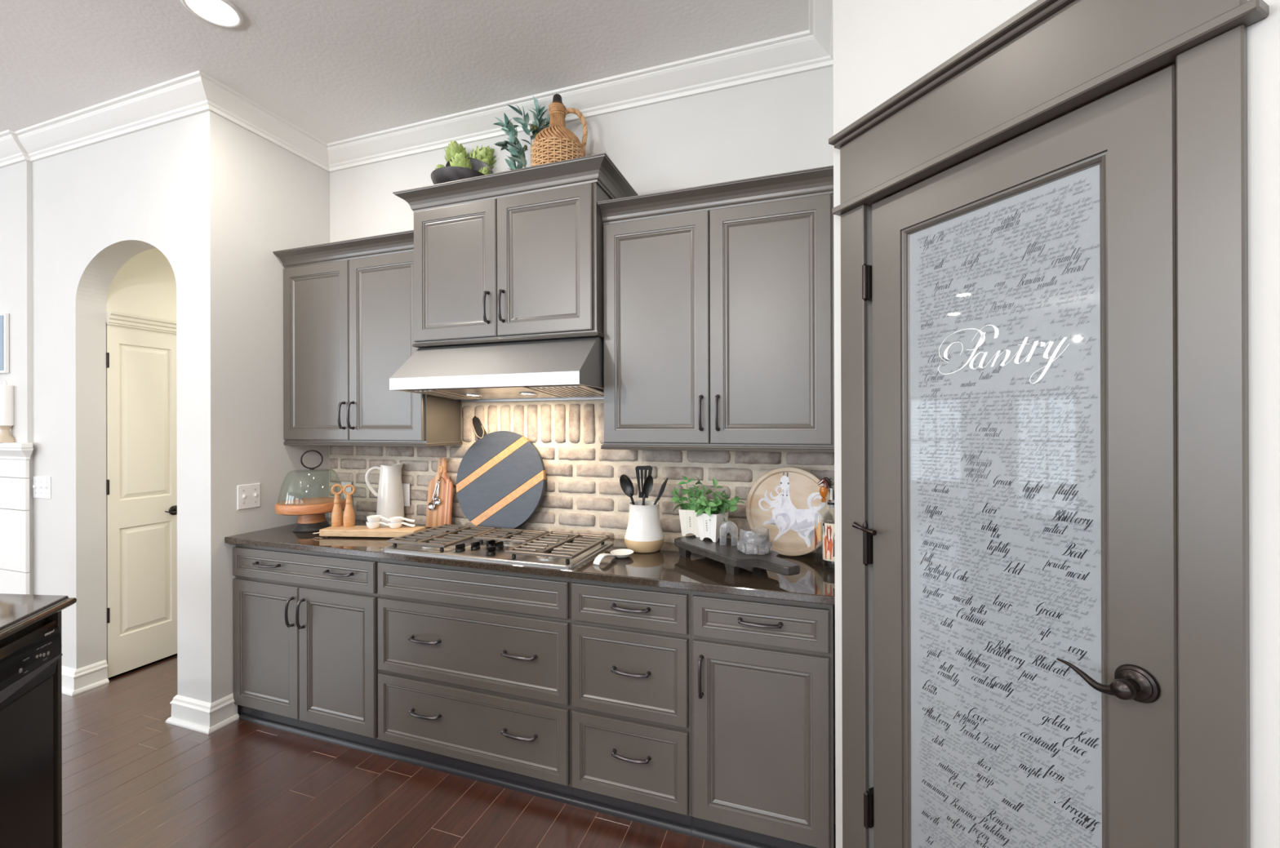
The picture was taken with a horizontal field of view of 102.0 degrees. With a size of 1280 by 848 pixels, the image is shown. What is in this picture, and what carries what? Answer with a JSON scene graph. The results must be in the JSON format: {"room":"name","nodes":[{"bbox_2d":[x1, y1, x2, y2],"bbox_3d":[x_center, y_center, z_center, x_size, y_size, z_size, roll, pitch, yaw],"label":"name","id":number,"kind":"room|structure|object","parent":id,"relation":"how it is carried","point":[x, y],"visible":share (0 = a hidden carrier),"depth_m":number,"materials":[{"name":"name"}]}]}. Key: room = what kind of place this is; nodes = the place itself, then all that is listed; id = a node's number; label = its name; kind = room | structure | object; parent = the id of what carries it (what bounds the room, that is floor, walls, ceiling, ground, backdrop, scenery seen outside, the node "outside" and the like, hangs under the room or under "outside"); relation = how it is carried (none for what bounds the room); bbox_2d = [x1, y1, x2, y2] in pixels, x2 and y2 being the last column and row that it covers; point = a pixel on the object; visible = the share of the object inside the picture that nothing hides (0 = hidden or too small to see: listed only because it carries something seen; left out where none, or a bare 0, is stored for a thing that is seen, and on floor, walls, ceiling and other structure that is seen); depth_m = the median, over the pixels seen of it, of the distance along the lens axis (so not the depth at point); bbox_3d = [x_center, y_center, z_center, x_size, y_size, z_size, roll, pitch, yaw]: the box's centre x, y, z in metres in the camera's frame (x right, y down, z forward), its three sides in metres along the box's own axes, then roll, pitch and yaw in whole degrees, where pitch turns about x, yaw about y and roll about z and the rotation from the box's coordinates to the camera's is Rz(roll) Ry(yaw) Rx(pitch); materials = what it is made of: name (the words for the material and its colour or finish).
{"room":"kitchen","nodes":[
{"label":"kitchen","id":0,"kind":"room"},
{"bbox_2d":[0,111,211,702],"bbox_3d":[-4.771,-0.048,3.532,5.600,3.250,0.155,0,0,19],"label":"wall","id":1,"kind":"structure","parent":0,"point":[98,206],"depth_m":2.95,"materials":[{"name":"paint"}]},
{"bbox_2d":[0,312,8,373],"bbox_3d":[-4.371,-0.484,3.300,1.208,0.360,0.024,0,0,19],"label":"wall picture","id":2,"kind":"object","parent":1,"relation":"attached to","point":[4,317],"visible":1,"depth_m":3.10,"materials":[{"name":"white paint"}]},
{"bbox_2d":[32,475,51,498],"bbox_3d":[-3.515,0.373,3.037,0.170,0.128,0.017,0,0,19],"label":"light switch","id":3,"kind":"object","parent":1,"relation":"attached to","point":[42,486],"visible":1,"depth_m":3.03,"materials":[{"name":"white plastic"}]},
{"bbox_2d":[62,659,109,696],"bbox_3d":[-3.372,1.458,3.047,0.465,0.130,0.162,0,0,19],"label":"baseboard","id":4,"kind":"structure","parent":1,"relation":"attached to","point":[74,682],"depth_m":2.96,"materials":[{"name":"white paint"}]},
{"bbox_2d":[165,693,239,734],"bbox_3d":[-2.238,1.454,2.662,0.323,0.130,0.162,0,0,19],"label":"baseboard","id":5,"kind":"structure","parent":1,"relation":"attached to","point":[197,715],"depth_m":2.60,"materials":[{"name":"white paint"}]},
{"bbox_2d":[106,248,176,321],"bbox_3d":[-2.912,-0.043,4.006,0.134,3.230,1.938,0,0,19],"label":"wall","id":6,"kind":"structure","parent":0,"point":[145,285],"depth_m":3.25,"materials":[{"name":"white paint"}]},
{"bbox_2d":[106,311,176,333],"bbox_3d":[-3.021,-0.630,3.410,0.044,0.077,0.737,0,0,19],"label":"trim","id":7,"kind":"structure","parent":6,"relation":"attached to","point":[115,318],"depth_m":3.20,"materials":[{"name":"white paint"}]},
{"bbox_2d":[106,324,177,678],"bbox_3d":[-3.086,0.456,3.250,0.103,2.100,0.394,0,0,19],"label":"door","id":8,"kind":"structure","parent":6,"relation":"in","point":[141,382],"depth_m":3.22,"materials":[{"name":"white paint"}]},
{"bbox_2d":[107,653,177,680],"bbox_3d":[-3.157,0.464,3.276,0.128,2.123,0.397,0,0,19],"label":"threshold","id":9,"kind":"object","parent":6,"relation":"attached to","point":[175,655],"depth_m":3.24,"materials":[{"name":"black plastic"}]},
{"bbox_2d":[209,111,329,702],"bbox_3d":[-2.086,-0.056,2.915,0.120,3.250,0.671,0,0,19],"label":"wall","id":10,"kind":"structure","parent":0,"point":[265,198],"depth_m":2.76,"materials":[{"name":"paint"}]},
{"bbox_2d":[236,483,260,510],"bbox_3d":[-2.069,0.384,2.746,0.017,0.128,0.117,0,0,19],"label":"light switch","id":11,"kind":"object","parent":10,"relation":"attached to","point":[248,495],"visible":1,"depth_m":2.74,"materials":[{"name":"white plastic"}]},
{"bbox_2d":[0,0,808,143],"bbox_3d":[-3.016,-1.735,0.786,10.900,0.150,9.700,0,0,19],"label":"ceiling","id":12,"kind":"structure","parent":0,"point":[335,70],"depth_m":2.29,"materials":[{"name":"paint"}]},
{"bbox_2d":[180,0,244,28],"bbox_3d":[-1.708,-1.658,2.068,0.200,0.010,0.200,0,0,19],"label":"recessed light","id":13,"kind":"object","parent":12,"relation":"in","point":[220,13],"visible":1,"depth_m":2.08,"materials":[{"name":"white paint"}]},
{"bbox_2d":[62,655,835,847],"bbox_3d":[-3.006,1.580,0.784,10.900,0.120,9.700,0,0,19],"label":"floor","id":14,"kind":"structure","parent":0,"point":[132,778],"depth_m":2.10,"materials":[{"name":"brown wood"}]},
{"bbox_2d":[0,442,33,594],"bbox_3d":[-4.229,0.817,3.239,1.408,1.411,0.052,0,0,19],"label":"fireplace mantel","id":15,"kind":"object","parent":14,"relation":"on","point":[14,491],"visible":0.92,"depth_m":3.07,"materials":[{"name":"white paint"}]},
{"bbox_2d":[0,380,15,442],"bbox_3d":[-3.783,-0.077,3.087,0.090,0.373,0.090,0,0,19],"label":"candle","id":16,"kind":"object","parent":15,"relation":"on","point":[6,392],"visible":0.98,"depth_m":3.07,"materials":[{"name":"white wax"}]},
{"bbox_2d":[0,442,32,448],"bbox_3d":[-4.231,0.127,3.239,1.408,0.032,0.052,0,0,19],"label":"mantel shelf","id":17,"kind":"object","parent":15,"relation":"attached to","point":[2,445],"depth_m":3.02,"materials":[{"name":"white paint"}]},
{"bbox_2d":[47,610,62,847],"bbox_3d":[-1.887,1.063,0.757,0.660,0.906,1.818,0,0,-22],"label":"base cabinet","id":18,"kind":"object","parent":14,"relation":"on","point":[57,677],"visible":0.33,"depth_m":1.71,"materials":[{"name":"grey"}]},
{"bbox_2d":[0,617,62,847],"bbox_3d":[-2.044,1.025,1.312,0.568,0.785,0.616,0,0,-22],"label":"dishwasher","id":19,"kind":"object","parent":18,"relation":"in","point":[28,658],"visible":1,"depth_m":1.58,"materials":[{"name":"black plastic"}]},
{"bbox_2d":[0,617,47,644],"bbox_3d":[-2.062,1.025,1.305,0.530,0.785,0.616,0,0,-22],"label":"control panel","id":20,"kind":"object","parent":19,"relation":"in","point":[37,633],"depth_m":1.60,"materials":[{"name":"black plastic"}]},
{"bbox_2d":[0,593,76,641],"bbox_3d":[-2.223,0.592,0.932,1.202,0.036,2.514,0,0,-22],"label":"countertop","id":21,"kind":"structure","parent":18,"relation":"on","point":[18,612],"depth_m":1.62,"materials":[{"name":"brown stone"}]},
{"bbox_2d":[232,543,381,755],"bbox_3d":[-1.572,1.060,2.753,0.947,0.914,0.587,0,0,19],"label":"base cabinet","id":22,"kind":"object","parent":14,"relation":"on","point":[305,623],"visible":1,"depth_m":2.50,"materials":[{"name":"grey paint"}]},
{"bbox_2d":[377,558,573,804],"bbox_3d":[-0.659,1.057,2.449,0.976,0.914,0.576,0,0,19],"label":"base cabinet","id":23,"kind":"object","parent":14,"relation":"on","point":[474,664],"visible":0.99,"depth_m":2.19,"materials":[{"name":"grey paint"}]},
{"bbox_2d":[224,517,835,605],"bbox_3d":[-0.627,0.585,2.439,2.943,0.030,0.590,0,0,19],"label":"countertop","id":24,"kind":"structure","parent":23,"relation":"on","point":[815,583],"depth_m":2.06,"materials":[{"name":"brown stone"}]},
{"bbox_2d":[275,449,346,532],"bbox_3d":[-1.793,0.357,2.830,0.330,0.432,0.330,0,0,19],"label":"cake stand","id":25,"kind":"object","parent":24,"relation":"on","point":[311,512],"visible":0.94,"depth_m":2.77,"materials":[{"name":"brown wood"}]},
{"bbox_2d":[312,525,425,537],"bbox_3d":[-1.396,0.552,2.650,0.563,0.041,0.118,0,0,5],"label":"cutting board","id":26,"kind":"object","parent":24,"relation":"on","point":[356,531],"visible":0.77,"depth_m":2.60,"materials":[{"name":"brown wood"}]},
{"bbox_2d":[330,484,343,526],"bbox_3d":[-1.581,0.423,2.704,0.055,0.218,0.055,0,0,19],"label":"grinder","id":27,"kind":"object","parent":26,"relation":"on","point":[337,513],"visible":0.98,"depth_m":2.69,"materials":[{"name":"brown wood"}]},
{"bbox_2d":[342,484,355,527],"bbox_3d":[-1.513,0.422,2.692,0.055,0.218,0.055,0,0,19],"label":"grinder","id":28,"kind":"object","parent":26,"relation":"on","point":[348,517],"visible":1,"depth_m":2.68,"materials":[{"name":"brown wood"}]},
{"bbox_2d":[365,520,389,528],"bbox_3d":[-1.330,0.514,2.650,0.131,0.034,0.069,0,0,-9],"label":"measuring cup","id":29,"kind":"object","parent":26,"relation":"on","point":[370,525],"visible":0.88,"depth_m":2.62,"materials":[{"name":"white ceramic"}]},
{"bbox_2d":[365,520,381,528],"bbox_3d":[-1.361,0.514,2.645,0.069,0.034,0.069,0,0,19],"label":"bowl","id":30,"kind":"object","parent":29,"relation":"on","point":[370,525],"depth_m":2.62,"materials":[{"name":"white ceramic"}]},
{"bbox_2d":[366,515,390,522],"bbox_3d":[-1.329,0.489,2.650,0.128,0.037,0.068,0,0,-9],"label":"measuring cup","id":31,"kind":"object","parent":29,"relation":"on","point":[373,518],"visible":0.92,"depth_m":2.63,"materials":[{"name":"white ceramic"}]},
{"bbox_2d":[366,515,381,522],"bbox_3d":[-1.358,0.488,2.645,0.068,0.034,0.068,0,0,19],"label":"bowl","id":32,"kind":"object","parent":31,"relation":"on","point":[373,518],"depth_m":2.62,"materials":[{"name":"white ceramic"}]},
{"bbox_2d":[388,521,415,528],"bbox_3d":[-1.220,0.516,2.654,0.128,0.030,0.068,0,0,-9],"label":"measuring cup","id":33,"kind":"object","parent":26,"relation":"on","point":[398,525],"visible":0.91,"depth_m":2.63,"materials":[{"name":"white ceramic"}]},
{"bbox_2d":[388,521,402,528],"bbox_3d":[-1.250,0.516,2.650,0.068,0.030,0.068,0,0,19],"label":"bowl","id":34,"kind":"object","parent":33,"relation":"on","point":[398,525],"depth_m":2.62,"materials":[{"name":"white ceramic"}]},
{"bbox_2d":[389,516,415,523],"bbox_3d":[-1.219,0.493,2.655,0.124,0.028,0.066,0,0,-9],"label":"measuring cup","id":35,"kind":"object","parent":33,"relation":"on","point":[394,519],"visible":0.96,"depth_m":2.65,"materials":[{"name":"white ceramic"}]},
{"bbox_2d":[389,516,403,523],"bbox_3d":[-1.248,0.493,2.650,0.066,0.028,0.066,0,0,19],"label":"bowl","id":36,"kind":"object","parent":35,"relation":"on","point":[394,519],"depth_m":2.63,"materials":[{"name":"white ceramic"}]},
{"bbox_2d":[364,463,404,525],"bbox_3d":[-1.433,0.399,2.938,0.164,0.347,0.165,0,0,19],"label":"pitcher","id":37,"kind":"object","parent":24,"relation":"on","point":[390,503],"visible":0.87,"depth_m":2.89,"materials":[{"name":"beige ceramic"}]},
{"bbox_2d":[425,457,453,527],"bbox_3d":[-1.105,0.380,2.864,0.155,0.382,0.056,0,0,19],"label":"serving board","id":38,"kind":"object","parent":24,"relation":"on","point":[441,514],"visible":0.98,"depth_m":2.85,"materials":[{"name":"brown wood"}]},
{"bbox_2d":[427,480,438,510],"bbox_3d":[-1.135,0.389,2.837,0.061,0.166,0.019,0,0,2],"label":"measuring spoon","id":39,"kind":"object","parent":38,"relation":"hanging from","point":[431,505],"visible":1,"depth_m":2.84,"materials":[{"name":"silver metal"}]},
{"bbox_2d":[427,502,434,510],"bbox_3d":[-1.143,0.450,2.838,0.045,0.045,0.012,0,0,19],"label":"spoon bowl","id":40,"kind":"object","parent":39,"relation":"on","point":[431,505],"depth_m":2.84,"materials":[{"name":"silver metal"}]},
{"bbox_2d":[433,484,438,501],"bbox_3d":[-1.120,0.367,2.847,0.039,0.119,0.017,0,0,-3],"label":"measuring spoon","id":41,"kind":"object","parent":38,"relation":"hanging from","point":[435,496],"visible":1,"depth_m":2.85,"materials":[{"name":"silver metal"}]},
{"bbox_2d":[434,480,439,505],"bbox_3d":[-1.106,0.376,2.842,0.037,0.138,0.022,0,0,19],"label":"measuring spoon","id":42,"kind":"object","parent":38,"relation":"hanging from","point":[437,502],"visible":1,"depth_m":2.84,"materials":[{"name":"silver metal"}]},
{"bbox_2d":[434,498,439,505],"bbox_3d":[-1.107,0.426,2.837,0.037,0.037,0.011,0,0,19],"label":"spoon bowl","id":43,"kind":"object","parent":42,"relation":"on","point":[437,502],"depth_m":2.84,"materials":[{"name":"silver metal"}]},
{"bbox_2d":[382,524,613,568],"bbox_3d":[-0.647,0.548,2.402,0.962,0.042,0.460,0,0,19],"label":"gas cooktop","id":44,"kind":"object","parent":24,"relation":"in","point":[535,548],"visible":1,"depth_m":2.33,"materials":[{"name":"silver metal"}]},
{"bbox_2d":[456,415,546,528],"bbox_3d":[-0.743,0.262,2.756,0.536,0.616,0.121,0,0,19],"label":"round board","id":45,"kind":"object","parent":24,"relation":"on","point":[500,479],"visible":0.95,"depth_m":2.74,"materials":[{"name":"grey wood"}]},
{"bbox_2d":[593,548,633,565],"bbox_3d":[-0.101,0.551,2.166,0.099,0.036,0.218,0,0,27],"label":"spoon rest","id":46,"kind":"object","parent":24,"relation":"on","point":[619,553],"visible":1,"depth_m":2.17,"materials":[{"name":"white ceramic"}]},
{"bbox_2d":[610,548,633,558],"bbox_3d":[-0.077,0.557,2.214,0.099,0.020,0.110,0,0,19],"label":"bowl","id":47,"kind":"object","parent":46,"relation":"on","point":[619,553],"depth_m":2.23,"materials":[{"name":"white ceramic"}]},
{"bbox_2d":[624,501,664,553],"bbox_3d":[0.019,0.463,2.344,0.183,0.210,0.183,0,0,19],"label":"utensil crock","id":48,"kind":"object","parent":24,"relation":"on","point":[644,534],"visible":0.97,"depth_m":2.28,"materials":[{"name":"beige ceramic"}]},
{"bbox_2d":[619,474,635,505],"bbox_3d":[-0.046,0.361,2.347,0.098,0.266,0.035,0,0,19],"label":"utensil","id":49,"kind":"object","parent":48,"relation":"in","point":[627,486],"visible":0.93,"depth_m":2.36,"materials":[{"name":"black plastic"}]},
{"bbox_2d":[619,474,634,497],"bbox_3d":[-0.058,0.280,2.351,0.073,0.104,0.035,0,0,19],"label":"spoon bowl","id":50,"kind":"object","parent":49,"relation":"on","point":[627,486],"depth_m":2.36,"materials":[{"name":"black plastic"}]},
{"bbox_2d":[635,465,652,505],"bbox_3d":[0.018,0.341,2.365,0.079,0.302,0.012,0,0,0],"label":"utensil","id":51,"kind":"object","parent":48,"relation":"in","point":[648,468],"visible":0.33,"depth_m":2.36,"materials":[{"name":"black plastic"}]},
{"bbox_2d":[642,475,653,505],"bbox_3d":[0.033,0.362,2.328,0.056,0.261,0.016,0,0,-15],"label":"utensil","id":52,"kind":"object","parent":48,"relation":"in","point":[648,483],"visible":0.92,"depth_m":2.33,"materials":[{"name":"black plastic"}]},
{"bbox_2d":[642,475,653,496],"bbox_3d":[0.035,0.278,2.328,0.051,0.094,0.016,0,0,-15],"label":"spoon bowl","id":53,"kind":"object","parent":52,"relation":"on","point":[648,483],"depth_m":2.33,"materials":[{"name":"black plastic"}]},
{"bbox_2d":[653,476,668,505],"bbox_3d":[0.080,0.366,2.344,0.096,0.253,0.014,0,0,0],"label":"utensil","id":54,"kind":"object","parent":48,"relation":"in","point":[663,486],"visible":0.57,"depth_m":2.34,"materials":[{"name":"black plastic"}]},
{"bbox_2d":[674,535,799,575],"bbox_3d":[0.382,0.531,2.054,0.218,0.071,0.594,0,0,-31],"label":"board","id":55,"kind":"object","parent":24,"relation":"on","point":[733,559],"visible":0.88,"depth_m":1.97,"materials":[{"name":"black wood"}]},
{"bbox_2d":[671,475,705,537],"bbox_3d":[0.216,0.362,2.311,0.173,0.268,0.142,0,0,19],"label":"herb pot","id":56,"kind":"object","parent":55,"relation":"on","point":[688,520],"visible":0.88,"depth_m":2.29,"materials":[{"name":"white ceramic"}]},
{"bbox_2d":[694,478,744,542],"bbox_3d":[0.328,0.365,2.226,0.201,0.262,0.149,0,0,-22],"label":"herb pot","id":57,"kind":"object","parent":55,"relation":"on","point":[709,516],"visible":0.99,"depth_m":2.20,"materials":[{"name":"white"}]},
{"bbox_2d":[720,520,737,546],"bbox_3d":[0.364,0.447,2.123,0.072,0.098,0.034,0,0,10],"label":"arch","id":58,"kind":"object","parent":55,"relation":"on","point":[726,526],"visible":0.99,"depth_m":2.11,"materials":[{"name":"grey stone"}]},
{"bbox_2d":[737,526,772,555],"bbox_3d":[0.445,0.451,2.012,0.128,0.088,0.128,0,0,32],"label":"crystal bowl","id":59,"kind":"object","parent":55,"relation":"on","point":[756,541],"visible":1,"depth_m":1.97,"materials":[{"name":"glass"}]},
{"bbox_2d":[746,466,834,555],"bbox_3d":[0.641,0.374,2.229,0.376,0.375,0.058,0,0,28],"label":"plate","id":60,"kind":"object","parent":24,"relation":"on","point":[785,501],"visible":0.87,"depth_m":2.23,"materials":[{"name":"brown wood"}]},
{"bbox_2d":[814,476,833,551],"bbox_3d":[0.742,0.390,2.091,0.071,0.352,0.071,0,0,19],"label":"glass bottle","id":61,"kind":"object","parent":24,"relation":"on","point":[823,490],"visible":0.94,"depth_m":2.08,"materials":[{"name":"brown glass"}]},
{"bbox_2d":[822,488,835,561],"bbox_3d":[0.742,0.407,2.006,0.067,0.317,0.068,0,0,19],"label":"glass bottle","id":62,"kind":"object","parent":24,"relation":"on","point":[828,542],"visible":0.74,"depth_m":1.98,"materials":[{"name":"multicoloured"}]},
{"bbox_2d":[570,577,692,835],"bbox_3d":[0.035,1.055,2.213,0.487,0.914,0.576,0,0,19],"label":"base cabinet","id":63,"kind":"object","parent":14,"relation":"on","point":[631,644],"visible":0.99,"depth_m":1.97,"materials":[{"name":"grey paint"}]},
{"bbox_2d":[691,591,833,847],"bbox_3d":[0.497,1.054,2.050,0.490,0.914,0.587,0,0,19],"label":"base cabinet","id":64,"kind":"object","parent":14,"relation":"on","point":[762,668],"visible":1,"depth_m":1.81,"materials":[{"name":"grey paint"}]},
{"bbox_2d":[328,66,835,768],"bbox_3d":[-0.511,-0.061,2.786,3.185,3.250,0.140,0,0,19],"label":"wall","id":65,"kind":"structure","parent":0,"point":[783,124],"depth_m":2.58,"materials":[{"name":"paint"}]},
{"bbox_2d":[341,481,351,498],"bbox_3d":[-1.780,0.414,3.137,0.078,0.128,0.008,0,0,19],"label":"wall outlet","id":66,"kind":"object","parent":65,"relation":"attached to","point":[348,489],"visible":0.38,"depth_m":3.13,"materials":[{"name":"white plastic"}]},
{"bbox_2d":[272,230,462,447],"bbox_3d":[-1.511,-0.420,2.875,0.995,1.077,0.340,0,0,19],"label":"upper cabinet","id":67,"kind":"object","parent":65,"relation":"attached to","point":[348,304],"visible":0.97,"depth_m":2.75,"materials":[{"name":"grey paint"}]},
{"bbox_2d":[402,483,409,506],"bbox_3d":[-1.365,0.411,2.996,0.078,0.132,0.008,0,0,19],"label":"wall outlet","id":68,"kind":"object","parent":65,"relation":"attached to","point":[406,487],"visible":0.58,"depth_m":2.99,"materials":[{"name":"white plastic"}]},
{"bbox_2d":[0,0,833,172],"bbox_3d":[-3.313,-1.607,3.259,8.545,0.101,0.809,0,0,19],"label":"crown molding","id":69,"kind":"structure","parent":65,"relation":"attached to","point":[194,93],"depth_m":2.64,"materials":[{"name":"white paint"}]},
{"bbox_2d":[392,152,637,347],"bbox_3d":[-0.603,-0.752,2.529,1.115,0.745,0.422,0,0,19],"label":"upper cabinet","id":70,"kind":"object","parent":65,"relation":"attached to","point":[513,255],"visible":0.97,"depth_m":2.36,"materials":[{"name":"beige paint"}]},
{"bbox_2d":[430,166,485,184],"bbox_3d":[-0.883,-1.165,2.575,0.293,0.088,0.293,0,0,19],"label":"bowl","id":71,"kind":"object","parent":70,"relation":"on","point":[446,174],"visible":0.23,"depth_m":2.46,"materials":[{"name":"black ceramic"}]},
{"bbox_2d":[434,164,444,168],"bbox_3d":[-0.963,-1.226,2.521,0.070,0.072,0.071,0,0,19],"label":"artichoke","id":72,"kind":"object","parent":71,"relation":"in","point":[441,165],"visible":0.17,"depth_m":2.50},
{"bbox_2d":[444,140,469,162],"bbox_3d":[-0.995,-1.464,2.814,0.131,0.131,0.135,0,0,19],"label":"artichoke","id":73,"kind":"object","parent":71,"relation":"in","point":[454,148],"visible":0.59,"depth_m":2.77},
{"bbox_2d":[448,152,471,168],"bbox_3d":[-0.877,-1.269,2.536,0.113,0.108,0.113,0,0,19],"label":"artichoke","id":74,"kind":"object","parent":71,"relation":"in","point":[460,160],"visible":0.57,"depth_m":2.50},
{"bbox_2d":[445,156,493,173],"bbox_3d":[-0.879,-1.304,2.672,0.233,0.199,0.137,0,0,-25],"label":"bowl","id":75,"kind":"object","parent":71,"relation":"in","point":[477,164],"visible":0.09,"depth_m":2.73,"materials":[{"name":"grey ceramic"}]},
{"bbox_2d":[469,145,496,168],"bbox_3d":[-0.856,-1.445,2.835,0.150,0.150,0.151,0,0,19],"label":"artichoke","id":76,"kind":"object","parent":71,"relation":"in","point":[485,154],"visible":0.7,"depth_m":2.79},
{"bbox_2d":[479,166,490,174],"bbox_3d":[-0.772,-1.246,2.575,0.061,0.062,0.063,0,0,19],"label":"artichoke","id":77,"kind":"object","parent":71,"relation":"in","point":[484,171],"visible":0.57,"depth_m":2.56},
{"bbox_2d":[389,337,604,402],"bbox_3d":[-0.617,-0.250,2.481,0.965,0.256,0.518,0,0,19],"label":"range hood","id":78,"kind":"object","parent":70,"relation":"attached to","point":[564,369],"visible":0.94,"depth_m":2.31,"materials":[{"name":"grey metal"}]},
{"bbox_2d":[436,386,559,399],"bbox_3d":[-0.683,-0.151,2.522,0.470,0.037,0.359,0,0,19],"label":"lamp","id":79,"kind":"object","parent":78,"relation":"attached to","point":[513,392],"depth_m":2.49,"materials":[{"name":"white"}]},
{"bbox_2d":[493,96,566,170],"bbox_3d":[-0.547,-1.381,2.572,0.352,0.521,0.146,0,0,-25],"label":"branch","id":80,"kind":"object","parent":70,"relation":"on","point":[517,154],"visible":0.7,"depth_m":2.55,"materials":[{"name":"green plant"}]},
{"bbox_2d":[530,93,587,166],"bbox_3d":[-0.401,-1.359,2.516,0.259,0.473,0.257,0,0,33],"label":"jug","id":81,"kind":"object","parent":70,"relation":"on","point":[555,143],"visible":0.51,"depth_m":2.43,"materials":[{"name":"brown wicker"}]},
{"bbox_2d":[328,400,834,546],"bbox_3d":[-0.527,0.204,2.735,2.945,0.760,0.012,0,0,19],"label":"backsplash","id":82,"kind":"structure","parent":65,"relation":"attached to","point":[597,445],"depth_m":2.66,"materials":[{"name":"beige brick"}]},
{"bbox_2d":[596,165,834,453],"bbox_3d":[0.331,-0.426,2.248,0.997,1.077,0.340,0,0,19],"label":"upper cabinet","id":83,"kind":"object","parent":65,"relation":"attached to","point":[718,299],"visible":0.99,"depth_m":2.12,"materials":[{"name":"grey paint"}]},
{"bbox_2d":[832,0,1279,847],"bbox_3d":[1.047,-0.067,0.954,0.115,3.250,1.694,0,0,-25],"label":"wall","id":84,"kind":"structure","parent":0,"point":[882,47],"depth_m":0.87,"materials":[{"name":"paint"}]},
{"bbox_2d":[852,63,1178,847],"bbox_3d":[0.822,0.416,1.272,0.116,2.161,0.718,0,0,-25],"label":"door","id":85,"kind":"structure","parent":84,"relation":"in","point":[1020,546],"depth_m":1.18,"materials":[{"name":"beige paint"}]},
{"bbox_2d":[828,0,1269,847],"bbox_3d":[0.875,0.316,1.270,0.181,2.446,0.911,0,0,-25],"label":"door frame","id":86,"kind":"structure","parent":84,"relation":"attached to","point":[1051,58],"depth_m":0.93,"materials":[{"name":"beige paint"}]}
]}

